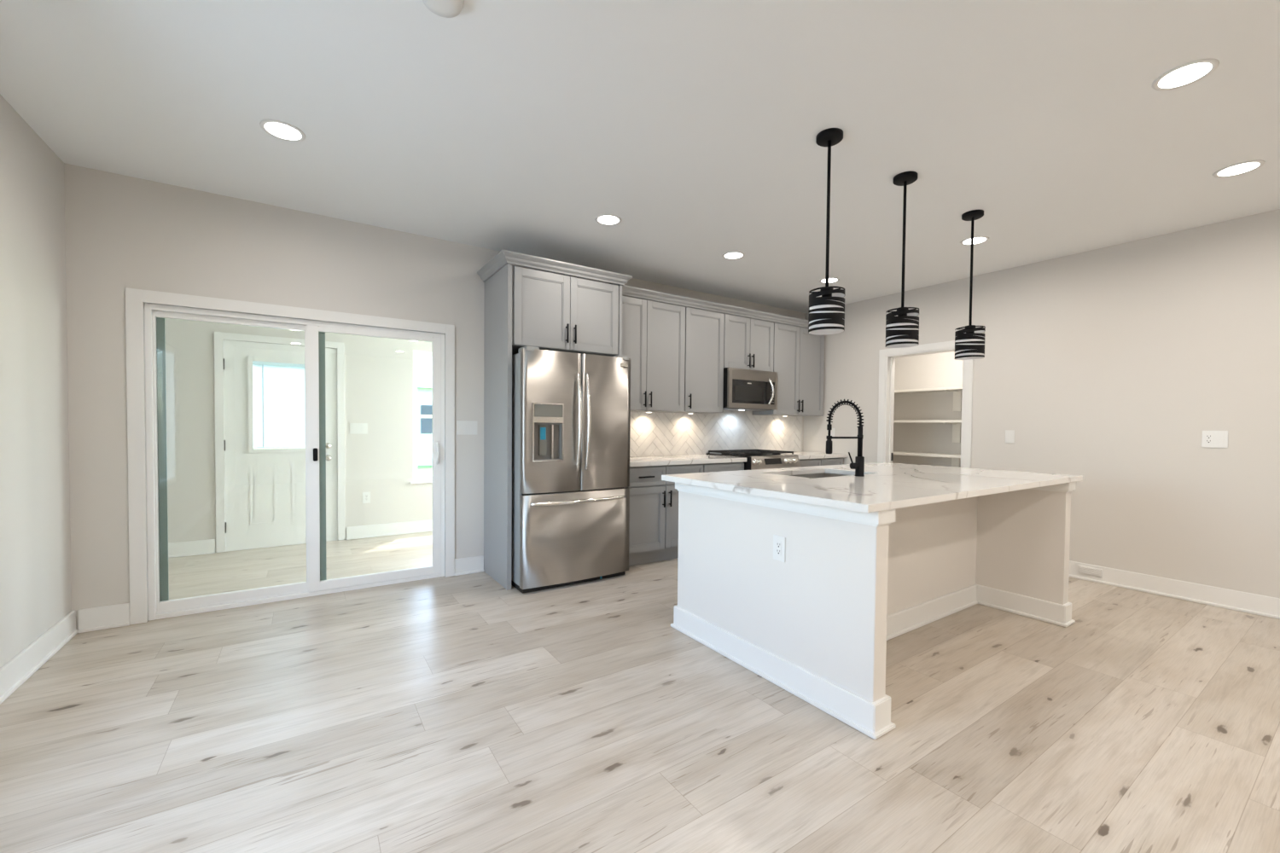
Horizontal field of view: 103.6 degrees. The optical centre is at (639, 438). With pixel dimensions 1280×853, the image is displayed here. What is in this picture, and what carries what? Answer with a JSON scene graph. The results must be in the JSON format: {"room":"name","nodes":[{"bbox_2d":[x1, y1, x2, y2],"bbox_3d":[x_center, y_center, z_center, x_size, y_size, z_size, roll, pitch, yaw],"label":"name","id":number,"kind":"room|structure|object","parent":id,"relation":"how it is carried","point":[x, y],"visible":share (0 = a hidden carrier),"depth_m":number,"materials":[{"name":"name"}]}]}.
{"room":"kitchen","nodes":[
{"label":"kitchen","id":0,"kind":"room"},
{"bbox_2d":[0,94,71,669],"bbox_3d":[-1.069,-0.114,-0.536,0.130,2.674,8.100,0,2,-34],"label":"wall","id":1,"kind":"structure","parent":0,"point":[36,577],"depth_m":2.48,"materials":[{"name":"white paint"}]},
{"bbox_2d":[0,610,78,704],"bbox_3d":[-1.014,1.156,-0.463,0.028,0.132,8.100,0,2,-34],"label":"baseboard","id":2,"kind":"structure","parent":1,"relation":"attached to","point":[16,672],"depth_m":2.47,"materials":[{"name":"white paint"}]},
{"bbox_2d":[160,317,432,552],"bbox_3d":[-2.990,-0.270,5.402,5.050,2.674,0.120,0,2,-34],"label":"wall","id":3,"kind":"structure","parent":0,"point":[379,371],"depth_m":5.29,"materials":[{"name":"white paint"}]},
{"bbox_2d":[214,331,345,552],"bbox_3d":[-3.547,0.042,5.019,1.041,2.060,0.116,0,2,-34],"label":"trim","id":4,"kind":"structure","parent":3,"relation":"attached to","point":[219,337],"depth_m":4.76,"materials":[{"name":"white paint"}]},
{"bbox_2d":[222,339,337,550],"bbox_3d":[-3.524,0.069,4.976,0.920,1.983,0.110,0,2,-34],"label":"door","id":5,"kind":"structure","parent":3,"relation":"in","point":[264,383],"depth_m":4.93,"materials":[{"name":"white paint"}]},
{"bbox_2d":[252,360,305,448],"bbox_3d":[-3.535,-0.322,5.002,0.492,0.844,0.020,0,2,-34],"label":"blind","id":6,"kind":"object","parent":5,"relation":"attached to","point":[278,388],"depth_m":4.98,"materials":[{"name":"white"}]},
{"bbox_2d":[168,519,432,558],"bbox_3d":[-2.973,1.003,5.362,4.720,0.132,0.028,0,2,-34],"label":"baseboard","id":7,"kind":"structure","parent":3,"relation":"attached to","point":[200,547],"depth_m":5.36,"materials":[{"name":"white paint"}]},
{"bbox_2d":[349,423,367,433],"bbox_3d":[-2.977,-0.101,5.339,0.165,0.112,0.008,0,2,-34],"label":"light switch","id":8,"kind":"object","parent":3,"relation":"attached to","point":[354,427],"visible":1,"depth_m":5.33,"materials":[{"name":"white plastic"}]},
{"bbox_2d":[362,492,370,503],"bbox_3d":[-2.927,0.638,5.394,0.074,0.118,0.008,0,2,-34],"label":"outlet","id":9,"kind":"object","parent":3,"relation":"attached to","point":[366,496],"visible":1,"depth_m":5.39,"materials":[{"name":"white plastic"}]},
{"bbox_2d":[410,349,432,483],"bbox_3d":[-2.170,-0.240,5.912,0.980,1.495,0.120,0,2,-34],"label":"window","id":10,"kind":"structure","parent":3,"relation":"in","point":[420,480],"depth_m":5.68,"materials":[{"name":"white plastic"}]},
{"bbox_2d":[64,162,805,629],"bbox_3d":[-0.941,-0.230,4.490,7.450,2.674,0.130,0,2,-34],"label":"wall","id":11,"kind":"structure","parent":0,"point":[122,231],"depth_m":3.18,"materials":[{"name":"white paint"}]},
{"bbox_2d":[77,555,484,633],"bbox_3d":[-2.268,1.052,3.549,2.329,0.132,0.028,0,2,-34],"label":"baseboard","id":12,"kind":"structure","parent":11,"relation":"attached to","point":[113,616],"depth_m":2.98,"materials":[{"name":"white paint"}]},
{"bbox_2d":[125,287,454,625],"bbox_3d":[-2.299,0.111,3.567,1.878,2.012,0.118,0,2,-34],"label":"trim","id":13,"kind":"structure","parent":11,"relation":"attached to","point":[136,299],"depth_m":3.06,"materials":[{"name":"white paint"}]},
{"bbox_2d":[144,302,444,621],"bbox_3d":[-2.290,0.148,3.557,1.732,1.938,0.147,0,2,-34],"label":"door","id":14,"kind":"structure","parent":11,"relation":"in","point":[317,584],"depth_m":3.52,"materials":[{"name":"white plastic"}]},
{"bbox_2d":[456,420,477,435],"bbox_3d":[-1.406,-0.083,4.101,0.165,0.112,0.008,0,2,-34],"label":"light switch","id":15,"kind":"object","parent":11,"relation":"attached to","point":[463,427],"visible":1,"depth_m":4.10,"materials":[{"name":"white plastic"}]},
{"bbox_2d":[621,295,685,412],"bbox_3d":[-0.003,-0.774,4.797,0.885,1.035,0.352,0,2,-34],"label":"upper cabinet","id":16,"kind":"object","parent":11,"relation":"attached to","point":[654,332],"visible":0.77,"depth_m":4.74,"materials":[{"name":"grey paint"}]},
{"bbox_2d":[667,306,724,413],"bbox_3d":[0.580,-0.778,5.184,0.510,1.035,0.352,0,2,-34],"label":"upper cabinet","id":17,"kind":"object","parent":11,"relation":"attached to","point":[704,328],"visible":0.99,"depth_m":5.07,"materials":[{"name":"grey paint"}]},
{"bbox_2d":[629,410,802,456],"bbox_3d":[0.788,-0.074,5.559,3.039,0.507,0.009,0,2,-34],"label":"backsplash","id":18,"kind":"structure","parent":11,"relation":"attached to","point":[654,433],"depth_m":5.54,"materials":[{"name":"grey tile"}]},
{"bbox_2d":[723,313,773,372],"bbox_3d":[1.106,-1.015,5.528,0.746,0.568,0.352,0,2,-34],"label":"upper cabinet","id":19,"kind":"object","parent":11,"relation":"attached to","point":[748,343],"visible":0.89,"depth_m":5.39,"materials":[{"name":"grey paint"}]},
{"bbox_2d":[722,367,778,411],"bbox_3d":[1.127,-0.515,5.493,0.732,0.426,0.453,0,2,-34],"label":"microwave","id":20,"kind":"object","parent":19,"relation":"attached to","point":[747,390],"visible":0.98,"depth_m":5.33,"materials":[{"name":"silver metal"}]},
{"bbox_2d":[752,322,824,416],"bbox_3d":[1.796,-0.786,5.993,0.911,1.035,0.352,0,2,-34],"label":"upper cabinet","id":21,"kind":"object","parent":11,"relation":"attached to","point":[798,354],"visible":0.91,"depth_m":5.86,"materials":[{"name":"grey paint"}]},
{"bbox_2d":[622,285,808,328],"bbox_3d":[1.010,-1.323,5.252,3.081,0.074,0.060,0,2,-34],"label":"crown molding","id":22,"kind":"structure","parent":21,"relation":"attached to","point":[630,291],"depth_m":5.03,"materials":[{"name":"grey paint"}]},
{"bbox_2d":[0,531,1279,852],"bbox_3d":[1.528,1.239,2.373,9.200,0.120,10.300,0,2,-34],"label":"floor","id":23,"kind":"structure","parent":0,"point":[468,713],"depth_m":2.00,"materials":[{"name":"beige wood"}]},
{"bbox_2d":[477,249,632,590],"bbox_3d":[-0.709,-0.118,4.181,1.096,2.468,0.642,0,2,-34],"label":"tall cabinet","id":24,"kind":"object","parent":23,"relation":"on","point":[524,306],"visible":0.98,"depth_m":3.90,"materials":[{"name":"grey paint"}]},
{"bbox_2d":[511,345,630,593],"bbox_3d":[-0.635,0.226,4.106,0.906,1.785,0.830,0,2,-34],"label":"refrigerator","id":25,"kind":"object","parent":23,"relation":"on","point":[570,513],"visible":1,"depth_m":3.77,"materials":[{"name":"grey metal"}]},
{"bbox_2d":[623,464,703,566],"bbox_3d":[0.066,0.673,4.724,0.903,0.876,0.635,0,2,-34],"label":"base cabinet","id":26,"kind":"object","parent":23,"relation":"on","point":[654,502],"visible":0.48,"depth_m":4.44,"materials":[{"name":"grey paint"}]},
{"bbox_2d":[629,454,746,466],"bbox_3d":[0.293,0.212,4.857,1.434,0.040,0.623,0,2,-34],"label":"countertop","id":27,"kind":"structure","parent":26,"relation":"on","point":[689,459],"depth_m":4.72,"materials":[{"name":"white stone"}]},
{"bbox_2d":[702,462,744,472],"bbox_3d":[0.663,0.669,5.122,0.527,0.876,0.635,0,2,-34],"label":"base cabinet","id":28,"kind":"object","parent":23,"relation":"on","point":[707,468],"visible":0.18,"depth_m":4.87,"materials":[{"name":"grey paint"}]},
{"bbox_2d":[706,449,801,470],"bbox_3d":[1.230,0.623,5.448,0.765,0.962,0.694,0,2,-34],"label":"range","id":29,"kind":"object","parent":23,"relation":"on","point":[756,459],"visible":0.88,"depth_m":5.23,"materials":[{"name":"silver metal"}]},
{"bbox_2d":[706,453,791,457],"bbox_3d":[1.204,0.185,5.482,0.765,0.025,0.586,0,2,-34],"label":"cooktop","id":30,"kind":"object","parent":29,"relation":"in","point":[736,455],"depth_m":5.24,"materials":[{"name":"black glass"}]},
{"bbox_2d":[799,457,843,466],"bbox_3d":[1.890,0.661,5.938,0.864,0.876,0.635,0,2,-34],"label":"base cabinet","id":31,"kind":"object","parent":23,"relation":"on","point":[822,462],"visible":0.13,"depth_m":5.70,"materials":[{"name":"grey paint"}]},
{"bbox_2d":[784,451,847,459],"bbox_3d":[1.899,0.202,5.926,0.873,0.040,0.623,0,2,-34],"label":"countertop","id":32,"kind":"structure","parent":31,"relation":"on","point":[801,455],"depth_m":5.75,"materials":[{"name":"white stone"}]},
{"bbox_2d":[670,482,1076,739],"bbox_3d":[1.471,0.711,3.126,2.205,0.900,1.338,0,2,-34],"label":"kitchen island","id":33,"kind":"object","parent":23,"relation":"on","point":[817,625],"visible":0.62,"depth_m":2.67,"materials":[{"name":"white paint"}]},
{"bbox_2d":[773,535,785,562],"bbox_3d":[0.661,0.525,2.397,0.008,0.118,0.074,0,2,-34],"label":"outlet","id":34,"kind":"object","parent":33,"relation":"attached to","point":[779,543],"visible":1,"depth_m":2.39,"materials":[{"name":"white plastic"}]},
{"bbox_2d":[775,541,781,556],"bbox_3d":[0.659,0.525,2.395,0.003,0.066,0.033,0,2,-34],"label":"receptacle","id":35,"kind":"object","parent":34,"relation":"attached to","point":[778,544],"depth_m":2.39,"materials":[{"name":"white plastic"}]},
{"bbox_2d":[661,462,1082,512],"bbox_3d":[1.470,0.245,3.102,2.347,0.031,1.325,0,2,-34],"label":"island countertop","id":36,"kind":"structure","parent":33,"relation":"on","point":[883,486],"depth_m":2.68,"materials":[{"name":"white stone"}]},
{"bbox_2d":[787,472,849,478],"bbox_3d":[1.152,0.367,3.236,0.722,0.222,0.467,0,2,-34],"label":"sink","id":37,"kind":"object","parent":36,"relation":"in","point":[823,474],"visible":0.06,"depth_m":3.52,"materials":[{"name":"silver metal"}]},
{"bbox_2d":[825,399,864,477],"bbox_3d":[1.244,-0.005,3.073,0.231,0.468,0.090,2,2,37],"label":"faucet","id":38,"kind":"object","parent":36,"relation":"on","point":[858,465],"visible":1,"depth_m":3.03,"materials":[{"name":"black metal"}]},
{"bbox_2d":[0,0,1279,313],"bbox_3d":[1.552,-1.554,2.308,9.200,0.120,10.300,0,2,-34],"label":"ceiling","id":39,"kind":"structure","parent":0,"point":[514,125],"depth_m":2.37,"materials":[{"name":"white paint"}]},
{"bbox_2d":[259,119,305,142],"bbox_3d":[-1.775,-1.526,2.507,0.188,0.004,0.188,0,2,-34],"label":"recessed light","id":40,"kind":"object","parent":39,"relation":"in","point":[280,130],"visible":1,"depth_m":2.50,"materials":[{"name":"white plastic"}]},
{"bbox_2d":[264,122,301,139],"bbox_3d":[-1.775,-1.527,2.507,0.150,0.002,0.150,0,2,-34],"label":"diffuser","id":41,"kind":"object","parent":40,"relation":"attached to","point":[280,130],"depth_m":2.50,"materials":[{"name":"white plastic"}]},
{"bbox_2d":[422,0,464,17],"bbox_3d":[-0.669,-1.482,1.703,0.140,0.036,0.140,0,2,-34],"label":"smoke detector","id":42,"kind":"object","parent":39,"relation":"attached to","point":[446,8],"visible":1,"depth_m":1.72,"materials":[{"name":"white plastic"}]},
{"bbox_2d":[594,214,622,225],"bbox_3d":[-0.223,-1.536,3.552,0.188,0.004,0.188,0,2,-34],"label":"recessed light","id":43,"kind":"object","parent":39,"relation":"in","point":[605,219],"visible":1,"depth_m":3.54,"materials":[{"name":"white plastic"}]},
{"bbox_2d":[597,215,618,224],"bbox_3d":[-0.223,-1.537,3.552,0.150,0.002,0.150,0,2,-34],"label":"diffuser","id":44,"kind":"object","parent":43,"relation":"attached to","point":[601,219],"depth_m":3.55,"materials":[{"name":"white plastic"}]},
{"bbox_2d":[722,251,744,259],"bbox_3d":[0.792,-1.544,4.265,0.188,0.004,0.188,0,2,-34],"label":"recessed light","id":45,"kind":"object","parent":39,"relation":"in","point":[730,255],"visible":1,"depth_m":4.26,"materials":[{"name":"white plastic"}]},
{"bbox_2d":[724,252,742,258],"bbox_3d":[0.792,-1.545,4.265,0.150,0.002,0.150,0,2,-34],"label":"diffuser","id":46,"kind":"object","parent":45,"relation":"attached to","point":[728,255],"depth_m":4.26,"materials":[{"name":"white plastic"}]},
{"bbox_2d":[808,128,845,335],"bbox_3d":[0.938,-1.018,2.515,0.171,0.974,0.171,0,2,-34],"label":"pendant light","id":47,"kind":"object","parent":39,"relation":"hanging from","point":[826,315],"visible":1,"depth_m":2.47,"materials":[{"name":"black metal"}]},
{"bbox_2d":[808,299,843,335],"bbox_3d":[0.934,-0.604,2.525,0.163,0.144,0.163,0,2,-34],"label":"lampshade","id":48,"kind":"object","parent":47,"relation":"attached to","point":[826,317],"depth_m":2.46,"materials":[{"name":"black"}]},
{"bbox_2d":[820,287,833,296],"bbox_3d":[0.935,-0.716,2.522,0.064,0.076,0.064,0,2,-34],"label":"socket","id":49,"kind":"object","parent":47,"relation":"attached to","point":[829,294],"depth_m":2.50,"materials":[{"name":"black metal"}]},
{"bbox_2d":[819,277,839,283],"bbox_3d":[1.865,-1.551,4.961,0.188,0.004,0.188,0,2,-34],"label":"recessed light","id":50,"kind":"object","parent":39,"relation":"in","point":[831,280],"visible":0.86,"depth_m":4.95,"materials":[{"name":"white plastic"}]},
{"bbox_2d":[821,278,837,282],"bbox_3d":[1.865,-1.552,4.961,0.150,0.002,0.150,0,2,-34],"label":"diffuser","id":51,"kind":"object","parent":50,"relation":"attached to","point":[830,280],"depth_m":4.95,"materials":[{"name":"white plastic"}]},
{"bbox_2d":[885,171,919,348],"bbox_3d":[1.526,-1.022,2.919,0.171,0.974,0.171,0,2,-34],"label":"pendant light","id":52,"kind":"object","parent":39,"relation":"hanging from","point":[902,331],"visible":1,"depth_m":2.88,"materials":[{"name":"black metal"}]},
{"bbox_2d":[886,318,918,348],"bbox_3d":[1.523,-0.608,2.928,0.163,0.144,0.163,0,2,-34],"label":"diffuser","id":53,"kind":"object","parent":52,"relation":"attached to","point":[901,333],"depth_m":2.86,"materials":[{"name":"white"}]},
{"bbox_2d":[896,307,908,316],"bbox_3d":[1.524,-0.720,2.926,0.064,0.076,0.064,0,2,-34],"label":"socket","id":54,"kind":"object","parent":52,"relation":"attached to","point":[899,307],"depth_m":2.90,"materials":[{"name":"black metal"}]},
{"bbox_2d":[954,209,985,360],"bbox_3d":[2.240,-1.027,3.409,0.171,0.974,0.171,0,2,-34],"label":"pendant light","id":55,"kind":"object","parent":39,"relation":"hanging from","point":[969,343],"visible":1,"depth_m":3.38,"materials":[{"name":"black metal"}]},
{"bbox_2d":[964,325,975,333],"bbox_3d":[2.238,-0.725,3.416,0.064,0.076,0.064,0,2,-34],"label":"socket","id":56,"kind":"object","parent":55,"relation":"attached to","point":[968,325],"depth_m":3.40,"materials":[{"name":"black metal"}]},
{"bbox_2d":[955,335,984,360],"bbox_3d":[2.237,-0.613,3.419,0.163,0.144,0.163,0,2,-34],"label":"diffuser","id":57,"kind":"object","parent":55,"relation":"attached to","point":[968,347],"depth_m":3.35,"materials":[{"name":"white"}]},
{"bbox_2d":[960,236,989,245],"bbox_3d":[2.578,-1.519,3.884,0.188,0.004,0.188,0,2,-34],"label":"recessed light","id":58,"kind":"object","parent":39,"relation":"in","point":[977,240],"visible":0.93,"depth_m":3.88,"materials":[{"name":"white plastic"}]},
{"bbox_2d":[963,237,986,244],"bbox_3d":[2.578,-1.520,3.884,0.150,0.002,0.150,0,2,-34],"label":"diffuser","id":59,"kind":"object","parent":58,"relation":"attached to","point":[976,240],"depth_m":3.88,"materials":[{"name":"white plastic"}]},
{"bbox_2d":[1152,58,1219,91],"bbox_3d":[2.223,-1.480,2.058,0.188,0.004,0.188,0,2,-34],"label":"recessed light","id":60,"kind":"object","parent":39,"relation":"in","point":[1190,72],"visible":1,"depth_m":2.05,"materials":[{"name":"white plastic"}]},
{"bbox_2d":[1157,63,1211,87],"bbox_3d":[2.223,-1.481,2.058,0.150,0.002,0.150,0,2,-34],"label":"diffuser","id":61,"kind":"object","parent":60,"relation":"attached to","point":[1186,74],"depth_m":2.06,"materials":[{"name":"white plastic"}]},
{"bbox_2d":[1212,160,1265,178],"bbox_3d":[3.312,-1.487,2.789,0.188,0.004,0.188,0,2,-34],"label":"recessed light","id":62,"kind":"object","parent":39,"relation":"in","point":[1247,166],"visible":1,"depth_m":2.79,"materials":[{"name":"white plastic"}]},
{"bbox_2d":[1217,162,1259,175],"bbox_3d":[3.312,-1.488,2.789,0.150,0.002,0.150,0,2,-34],"label":"diffuser","id":63,"kind":"object","parent":62,"relation":"attached to","point":[1239,168],"depth_m":2.79,"materials":[{"name":"white plastic"}]},
{"bbox_2d":[892,351,963,467],"bbox_3d":[4.040,-0.221,5.984,0.100,2.674,3.100,0,2,-34],"label":"wall","id":64,"kind":"structure","parent":0,"point":[935,370],"depth_m":6.46,"materials":[{"name":"white paint"}]},
{"bbox_2d":[892,451,960,467],"bbox_3d":[3.848,0.338,5.861,0.358,0.270,2.676,0,2,-34],"label":"shelf","id":65,"kind":"object","parent":64,"relation":"attached to","point":[955,457],"visible":0.14,"depth_m":6.14,"materials":[{"name":"white paint"}]},
{"bbox_2d":[893,419,961,442],"bbox_3d":[3.852,-0.072,5.851,0.358,0.270,2.676,0,2,-34],"label":"shelf","id":66,"kind":"object","parent":64,"relation":"attached to","point":[956,427],"visible":0.16,"depth_m":6.12,"materials":[{"name":"white paint"}]},
{"bbox_2d":[894,386,962,411],"bbox_3d":[3.855,-0.457,5.843,0.358,0.270,2.676,0,2,-34],"label":"shelf","id":67,"kind":"object","parent":64,"relation":"attached to","point":[957,395],"visible":0.14,"depth_m":6.12,"materials":[{"name":"white paint"}]},
{"bbox_2d":[802,209,1279,598],"bbox_3d":[4.386,-0.150,3.093,0.130,2.674,8.100,0,2,-34],"label":"wall","id":68,"kind":"structure","parent":0,"point":[1109,367],"depth_m":3.86,"materials":[{"name":"white paint"}]},
{"bbox_2d":[830,428,834,436],"bbox_3d":[2.317,-0.061,6.080,0.008,0.116,0.072,0,2,-34],"label":"light switch","id":69,"kind":"object","parent":68,"relation":"attached to","point":[832,432],"visible":0.68,"depth_m":6.07,"materials":[{"name":"white plastic"}]},
{"bbox_2d":[877,340,973,468],"bbox_3d":[2.957,0.082,5.237,0.158,2.085,0.940,0,2,-34],"label":"trim","id":70,"kind":"structure","parent":68,"relation":"attached to","point":[887,357],"depth_m":5.44,"materials":[{"name":"white paint"}]},
{"bbox_2d":[1005,430,1014,443],"bbox_3d":[3.336,-0.011,4.548,0.008,0.116,0.072,0,2,-34],"label":"light switch","id":71,"kind":"object","parent":68,"relation":"attached to","point":[1009,434],"visible":1,"depth_m":4.54,"materials":[{"name":"white plastic"}]},
{"bbox_2d":[1078,565,1102,577],"bbox_3d":[3.639,1.078,4.073,0.012,0.064,0.150,0,2,-34],"label":"air vent","id":72,"kind":"object","parent":68,"relation":"attached to","point":[1084,570],"visible":1,"depth_m":4.07,"materials":[{"name":"white plastic"}]},
{"bbox_2d":[1068,560,1279,619],"bbox_3d":[4.851,1.145,2.265,0.028,0.132,6.145,0,2,-34],"label":"baseboard","id":73,"kind":"structure","parent":68,"relation":"attached to","point":[1265,606],"depth_m":3.63,"materials":[{"name":"white paint"}]},
{"bbox_2d":[1201,430,1228,448],"bbox_3d":[4.019,0.009,3.523,0.008,0.118,0.122,0,2,-34],"label":"outlet switch plate","id":74,"kind":"object","parent":68,"relation":"attached to","point":[1210,439],"visible":1,"depth_m":3.52,"materials":[{"name":"white plastic"}]},
{"bbox_2d":[1204,434,1212,443],"bbox_3d":[4.001,0.008,3.545,0.003,0.066,0.033,0,2,-34],"label":"receptacle","id":75,"kind":"object","parent":74,"relation":"attached to","point":[1208,438],"depth_m":3.54,"materials":[{"name":"white plastic"}]},
{"label":"outside","id":76,"kind":"structure","parent":0,"visible":0},
{"bbox_2d":[256,446,432,476],"bbox_3d":[-9.921,0.879,23.731,40.000,0.100,37.950,0,2,-34],"label":"lawn","id":77,"kind":"structure","parent":76,"point":[421,470],"depth_m":16.36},
{"bbox_2d":[417,355,432,465],"bbox_3d":[-6.199,-1.421,21.905,10.400,4.650,5.800,0,2,-34],"label":"house","id":78,"kind":"structure","parent":77,"relation":"on","point":[424,363],"depth_m":17.97,"materials":[{"name":"white"}]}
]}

